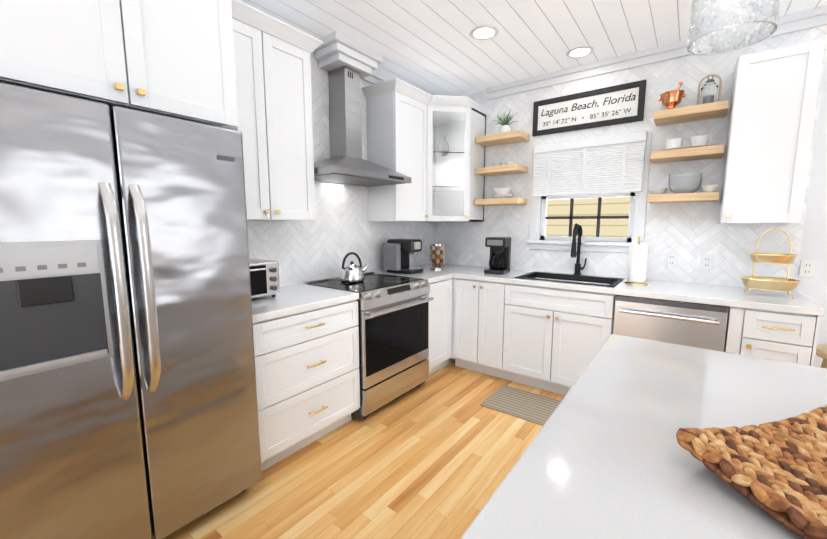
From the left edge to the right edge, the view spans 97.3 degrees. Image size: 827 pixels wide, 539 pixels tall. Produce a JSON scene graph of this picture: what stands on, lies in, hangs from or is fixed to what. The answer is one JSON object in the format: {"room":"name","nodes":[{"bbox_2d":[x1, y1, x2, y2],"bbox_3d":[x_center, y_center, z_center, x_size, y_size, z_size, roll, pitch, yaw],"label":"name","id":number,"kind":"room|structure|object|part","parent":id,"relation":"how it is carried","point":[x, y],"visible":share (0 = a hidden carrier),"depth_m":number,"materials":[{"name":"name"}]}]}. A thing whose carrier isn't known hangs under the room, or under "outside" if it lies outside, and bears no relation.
{"room":"kitchen","nodes":[
{"label":"kitchen","id":0,"kind":"room"},
{"bbox_2d":[247,51,434,286],"bbox_3d":[-1.925,-0.153,1.410,0.120,2.680,7.000,5,9,37],"label":"wall","id":1,"kind":"structure","parent":0,"point":[331,236],"depth_m":2.91,"materials":[{"name":"tile"}]},
{"bbox_2d":[0,0,243,131],"bbox_3d":[-1.302,-0.986,1.492,0.643,0.712,0.820,5,9,37],"label":"upper cabinet","id":2,"kind":"object","parent":1,"relation":"attached to","point":[179,59],"depth_m":1.34,"materials":[{"name":"white wood"}]},
{"bbox_2d":[236,0,315,220],"bbox_3d":[-0.979,-0.867,2.201,0.323,1.127,0.663,5,9,37],"label":"upper cabinet","id":3,"kind":"object","parent":1,"relation":"attached to","point":[244,68],"depth_m":2.15,"materials":[{"name":"white wood"}]},
{"bbox_2d":[314,31,411,186],"bbox_3d":[-0.457,-1.166,2.711,0.500,0.993,0.810,5,9,37],"label":"range hood","id":4,"kind":"object","parent":1,"relation":"attached to","point":[347,63],"visible":0.92,"depth_m":2.76,"materials":[{"name":"silver metal"}]},
{"bbox_2d":[362,70,390,83],"bbox_3d":[-0.845,-1.593,2.523,0.044,0.099,3.553,5,9,37],"label":"crown molding","id":5,"kind":"structure","parent":1,"relation":"attached to","point":[375,77],"depth_m":3.18,"materials":[{"name":"white wood"}]},
{"bbox_2d":[364,78,435,221],"bbox_3d":[-0.111,-1.006,3.306,0.359,1.127,0.505,5,9,37],"label":"upper cabinet","id":6,"kind":"object","parent":1,"relation":"attached to","point":[399,113],"depth_m":3.15,"materials":[{"name":"white wood"}]},
{"bbox_2d":[164,360,564,538],"bbox_3d":[0.352,1.423,-0.135,5.840,0.060,7.240,5,9,37],"label":"floor","id":7,"kind":"structure","parent":0,"point":[437,454],"depth_m":2.00,"materials":[{"name":"brown wood"}]},
{"bbox_2d":[0,82,261,538],"bbox_3d":[-1.277,0.278,1.556,0.742,1.786,0.914,5,9,37],"label":"refrigerator","id":8,"kind":"object","parent":7,"relation":"on","point":[128,400],"visible":1,"depth_m":1.31,"materials":[{"name":"silver metal"}]},
{"bbox_2d":[253,296,359,471],"bbox_3d":[-0.831,0.640,2.334,0.628,0.875,0.735,5,9,37],"label":"base cabinet","id":9,"kind":"object","parent":7,"relation":"on","point":[307,360],"depth_m":2.10,"materials":[{"name":"white wood"}]},
{"bbox_2d":[252,284,358,319],"bbox_3d":[-0.829,0.186,2.272,0.638,0.040,0.735,5,9,37],"label":"countertop","id":10,"kind":"structure","parent":9,"relation":"on","point":[291,298],"depth_m":2.17,"materials":[{"name":"white stone"}]},
{"bbox_2d":[249,259,279,297],"bbox_3d":[-1.030,0.065,2.186,0.327,0.220,0.345,5,9,37],"label":"toaster oven","id":11,"kind":"object","parent":10,"relation":"on","point":[264,277],"visible":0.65,"depth_m":2.17,"materials":[{"name":"grey metal"}]},
{"bbox_2d":[303,271,433,419],"bbox_3d":[-0.331,0.541,2.892,0.705,0.929,0.756,5,9,37],"label":"range oven","id":12,"kind":"object","parent":7,"relation":"on","point":[393,316],"visible":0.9,"depth_m":2.65,"materials":[{"name":"grey metal"}]},
{"bbox_2d":[339,252,368,282],"bbox_3d":[-0.463,-0.023,2.824,0.194,0.228,0.232,5,9,37],"label":"tea kettle","id":13,"kind":"object","parent":12,"relation":"on","point":[351,272],"visible":1,"depth_m":2.76,"materials":[{"name":"silver metal"}]},
{"bbox_2d":[428,276,451,374],"bbox_3d":[0.000,0.505,3.399,0.653,0.875,0.438,5,9,37],"label":"base cabinet","id":14,"kind":"object","parent":7,"relation":"on","point":[440,308],"depth_m":3.23,"materials":[{"name":"white wood"}]},
{"bbox_2d":[452,276,511,379],"bbox_3d":[0.746,0.501,3.435,0.581,0.875,0.694,5,9,37],"label":"base cabinet","id":15,"kind":"object","parent":7,"relation":"on","point":[481,309],"depth_m":3.20,"materials":[{"name":"white wood"}]},
{"bbox_2d":[374,264,479,279],"bbox_3d":[0.179,0.020,3.588,0.638,0.040,1.044,5,9,37],"label":"countertop","id":16,"kind":"structure","parent":15,"relation":"on","point":[430,274],"depth_m":3.37,"materials":[{"name":"white stone"}]},
{"bbox_2d":[383,239,422,273],"bbox_3d":[-0.097,-0.125,3.355,0.280,0.305,0.270,5,9,37],"label":"pod coffee maker","id":17,"kind":"object","parent":16,"relation":"on","point":[396,252],"visible":0.98,"depth_m":3.28,"materials":[{"name":"black plastic"}]},
{"bbox_2d":[430,244,444,269],"bbox_3d":[0.237,-0.130,3.630,0.151,0.245,0.150,5,9,37],"label":"coffee pod carousel","id":18,"kind":"object","parent":16,"relation":"on","point":[437,257],"visible":1,"depth_m":3.58,"materials":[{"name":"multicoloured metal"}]},
{"bbox_2d":[480,385,560,425],"bbox_3d":[0.947,1.031,2.683,0.795,0.012,0.420,5,9,37],"label":"area rug","id":19,"kind":"object","parent":7,"relation":"on","point":[528,406],"visible":0.6,"depth_m":2.74,"materials":[{"name":"fabric"}]},
{"bbox_2d":[508,276,615,394],"bbox_3d":[1.245,0.543,3.100,0.866,0.875,0.628,5,9,37],"label":"base cabinet","id":20,"kind":"object","parent":7,"relation":"on","point":[557,332],"depth_m":2.82,"materials":[{"name":"white wood"}]},
{"bbox_2d":[452,268,823,311],"bbox_3d":[1.462,0.110,2.874,2.295,0.040,0.638,5,9,37],"label":"countertop","id":21,"kind":"structure","parent":20,"relation":"on","point":[655,289],"depth_m":2.47,"materials":[{"name":"white stone"}]},
{"bbox_2d":[484,237,510,274],"bbox_3d":[0.766,-0.132,3.325,0.184,0.325,0.262,4,8,29],"label":"drip coffee maker","id":22,"kind":"object","parent":21,"relation":"on","point":[500,255],"visible":1,"depth_m":3.26,"materials":[{"name":"black plastic"}]},
{"bbox_2d":[515,272,622,286],"bbox_3d":[1.272,0.188,3.004,0.738,0.239,0.458,5,9,37],"label":"sink basin","id":23,"kind":"object","parent":21,"relation":"in","point":[538,276],"depth_m":3.06,"materials":[{"name":"black metal"}]},
{"bbox_2d":[570,223,586,274],"bbox_3d":[1.550,-0.153,2.990,0.462,0.452,0.225,5,9,37],"label":"faucet","id":24,"kind":"object","parent":21,"relation":"on","point":[577,229],"visible":0.96,"depth_m":3.14,"materials":[{"name":"black metal"}]},
{"bbox_2d":[625,236,648,284],"bbox_3d":[1.675,-0.071,2.714,0.150,0.358,0.150,5,9,37],"label":"paper towel holder","id":25,"kind":"object","parent":21,"relation":"on","point":[638,261],"visible":1,"depth_m":2.67,"materials":[{"name":"white paper"}]},
{"bbox_2d":[740,228,800,298],"bbox_3d":[2.244,-0.047,2.281,0.278,0.419,0.208,5,9,37],"label":"stand","id":26,"kind":"object","parent":21,"relation":"on","point":[787,285],"visible":1,"depth_m":2.24,"materials":[{"name":"gold metal"}]},
{"bbox_2d":[460,334,826,538],"bbox_3d":[0.531,0.887,0.156,1.245,0.929,2.485,5,9,37],"label":"kitchen island","id":27,"kind":"object","parent":7,"relation":"on","point":[605,455],"visible":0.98,"depth_m":0.70,"materials":[{"name":"stone"}]},
{"bbox_2d":[676,404,826,538],"bbox_3d":[0.844,0.338,0.522,0.619,0.066,0.501,-2,8,-18],"label":"woven tray","id":28,"kind":"object","parent":27,"relation":"on","point":[776,470],"visible":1,"depth_m":0.62,"materials":[{"name":"brown wicker"}]},
{"bbox_2d":[613,295,728,351],"bbox_3d":[1.720,0.620,2.507,0.602,0.870,0.370,5,9,37],"label":"dishwasher","id":29,"kind":"object","parent":7,"relation":"on","point":[699,325],"visible":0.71,"depth_m":2.34,"materials":[{"name":"grey metal"}]},
{"bbox_2d":[633,296,719,304],"bbox_3d":[1.932,0.583,2.782,0.611,0.875,0.308,5,9,37],"label":"base cabinet","id":30,"kind":"object","parent":7,"relation":"on","point":[633,296],"depth_m":2.32,"materials":[{"name":"white wood"}]},
{"bbox_2d":[724,304,823,365],"bbox_3d":[2.226,0.636,2.361,0.369,0.875,0.628,5,9,37],"label":"base cabinet","id":31,"kind":"object","parent":7,"relation":"on","point":[779,334],"depth_m":2.07,"materials":[{"name":"white wood"}]},
{"bbox_2d":[816,344,826,368],"bbox_3d":[2.514,0.791,2.104,0.346,0.636,0.346,5,9,37],"label":"counter stool","id":32,"kind":"object","parent":7,"relation":"on","point":[821,350],"visible":0.15,"depth_m":2.14,"materials":[{"name":"beige wood"}]},
{"bbox_2d":[432,96,471,215],"bbox_3d":[0.329,-1.008,3.418,0.300,1.000,0.300,5,9,37],"label":"upper cabinet","id":33,"kind":"object","parent":0,"relation":"attached to","point":[452,117],"depth_m":3.41,"materials":[{"name":"white wood"}]},
{"bbox_3d":[0.302,-1.047,3.632,0.620,1.127,0.613,5,9,37],"label":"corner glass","id":34,"kind":"part","parent":33,"relation":"part of","materials":[{"name":"white"}]},
{"bbox_2d":[240,0,826,95],"bbox_3d":[0.352,-1.295,-0.478,5.840,0.060,7.240,5,9,37],"label":"ceiling","id":35,"kind":"structure","parent":0,"point":[432,47],"depth_m":2.50,"materials":[{"name":"white wood"}]},
{"bbox_2d":[469,25,498,39],"bbox_3d":[0.489,-1.640,2.525,0.200,0.008,0.200,5,9,37],"label":"recessed light","id":36,"kind":"object","parent":35,"relation":"in","point":[484,32],"visible":1,"depth_m":2.52,"materials":[{"name":"white plastic"}]},
{"bbox_2d":[566,46,593,57],"bbox_3d":[1.285,-1.676,2.810,0.200,0.008,0.200,5,9,37],"label":"recessed light","id":37,"kind":"object","parent":35,"relation":"in","point":[580,52],"visible":1,"depth_m":2.80,"materials":[{"name":"white plastic"}]},
{"bbox_2d":[687,0,779,54],"bbox_3d":[0.762,-0.988,0.822,0.164,0.874,0.164,5,9,37],"label":"pendant light","id":38,"kind":"object","parent":35,"relation":"hanging from","point":[719,26],"visible":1,"depth_m":0.86,"materials":[{"name":"clear glass"}]},
{"bbox_2d":[434,25,826,366],"bbox_3d":[2.506,-0.291,2.505,5.840,2.680,0.120,5,9,37],"label":"wall","id":39,"kind":"structure","parent":0,"point":[690,233],"depth_m":2.77,"materials":[{"name":"tile"}]},
{"bbox_2d":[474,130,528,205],"bbox_3d":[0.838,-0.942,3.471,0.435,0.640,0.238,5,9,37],"label":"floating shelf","id":40,"kind":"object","parent":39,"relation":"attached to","point":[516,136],"visible":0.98,"depth_m":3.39,"materials":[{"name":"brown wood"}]},
{"bbox_2d":[492,188,512,197],"bbox_3d":[0.852,-0.726,3.489,0.200,0.094,0.199,5,9,37],"label":"bowls","id":41,"kind":"object","parent":40,"relation":"on","point":[501,192],"visible":0.85,"depth_m":3.43,"materials":[{"name":"white ceramic"}]},
{"bbox_2d":[493,109,517,132],"bbox_3d":[0.863,-1.367,3.378,0.213,0.222,0.251,5,9,37],"label":"air plant","id":42,"kind":"object","parent":40,"relation":"on","point":[505,127],"visible":0.88,"depth_m":3.37,"materials":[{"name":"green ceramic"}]},
{"bbox_2d":[501,161,514,164],"bbox_3d":[0.904,-0.987,3.417,0.100,0.040,0.099,5,9,37],"label":"bowl","id":43,"kind":"object","parent":40,"relation":"on","point":[506,163],"depth_m":3.38,"materials":[{"name":"white ceramic"}]},
{"bbox_2d":[526,131,651,252],"bbox_3d":[1.507,-0.640,3.193,0.970,0.950,0.168,5,9,37],"label":"window","id":44,"kind":"structure","parent":39,"relation":"in","point":[613,222],"depth_m":3.19,"materials":[{"name":"white wood"}]},
{"bbox_2d":[532,131,646,195],"bbox_3d":[1.456,-0.874,3.096,0.870,0.458,0.056,5,9,37],"label":"window blind","id":45,"kind":"object","parent":44,"relation":"attached to","point":[606,164],"visible":0.98,"depth_m":3.05,"materials":[{"name":"white fabric"}]},
{"bbox_2d":[532,79,645,136],"bbox_3d":[1.449,-1.347,3.085,0.870,0.300,0.028,5,9,37],"label":"sign","id":46,"kind":"object","parent":39,"relation":"attached to","point":[615,105],"visible":1,"depth_m":3.05,"materials":[{"name":"white"}]},
{"bbox_2d":[486,5,826,99],"bbox_3d":[2.702,-1.539,2.092,4.980,0.099,0.044,5,9,37],"label":"crown molding","id":47,"kind":"structure","parent":39,"relation":"attached to","point":[806,19],"depth_m":2.85,"materials":[{"name":"white wood"}]},
{"bbox_2d":[665,252,677,267],"bbox_3d":[2.009,-0.075,2.831,0.072,0.116,0.008,5,9,37],"label":"electrical outlet","id":48,"kind":"object","parent":39,"relation":"attached to","point":[671,259],"visible":1,"depth_m":2.83,"materials":[{"name":"white plastic"}]},
{"bbox_2d":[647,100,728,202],"bbox_3d":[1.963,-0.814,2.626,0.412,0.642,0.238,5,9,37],"label":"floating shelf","id":49,"kind":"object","parent":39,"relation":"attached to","point":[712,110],"visible":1,"depth_m":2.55,"materials":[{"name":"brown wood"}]},
{"bbox_2d":[649,188,667,193],"bbox_3d":[1.871,-0.593,2.782,0.119,0.050,0.119,4,8,31],"label":"decorative bowl","id":50,"kind":"object","parent":49,"relation":"on","point":[654,190],"depth_m":2.74,"materials":[{"name":"white ceramic"}]},
{"bbox_2d":[658,82,685,109],"bbox_3d":[1.875,-1.243,2.640,0.168,0.202,0.147,5,9,37],"label":"mortar","id":51,"kind":"object","parent":49,"relation":"on","point":[671,99],"visible":0.75,"depth_m":2.60,"materials":[{"name":"brown metal"}]},
{"bbox_2d":[668,172,702,192],"bbox_3d":[1.971,-0.621,2.645,0.200,0.140,0.200,5,9,37],"label":"glass bowl","id":52,"kind":"object","parent":49,"relation":"on","point":[690,182],"visible":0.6,"depth_m":2.57,"materials":[{"name":"white"}]},
{"bbox_2d":[696,74,721,104],"bbox_3d":[2.042,-1.234,2.513,0.128,0.216,0.120,5,9,37],"label":"decorative lantern","id":53,"kind":"object","parent":49,"relation":"on","point":[709,90],"visible":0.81,"depth_m":2.48,"materials":[{"name":"beige wood"}]},
{"bbox_2d":[701,185,718,191],"bbox_3d":[2.044,-0.556,2.510,0.099,0.045,0.099,4,8,31],"label":"decorative bowl","id":54,"kind":"object","parent":49,"relation":"on","point":[709,188],"depth_m":2.48,"materials":[{"name":"white ceramic"}]},
{"bbox_2d":[700,254,713,269],"bbox_3d":[2.180,-0.054,2.703,0.072,0.116,0.008,5,9,37],"label":"electrical outlet","id":55,"kind":"object","parent":39,"relation":"attached to","point":[707,261],"visible":1,"depth_m":2.70,"materials":[{"name":"white plastic"}]},
{"bbox_2d":[718,38,824,223],"bbox_3d":[2.263,-0.818,2.341,0.370,1.035,0.323,5,9,37],"label":"upper cabinet","id":56,"kind":"object","parent":39,"relation":"attached to","point":[774,96],"depth_m":2.21,"materials":[{"name":"white wood"}]},
{"bbox_2d":[799,259,816,277],"bbox_3d":[2.591,-0.007,2.393,0.072,0.116,0.008,5,9,37],"label":"electrical outlet","id":57,"kind":"object","parent":39,"relation":"attached to","point":[807,268],"visible":1,"depth_m":2.39,"materials":[{"name":"white plastic"}]}
]}

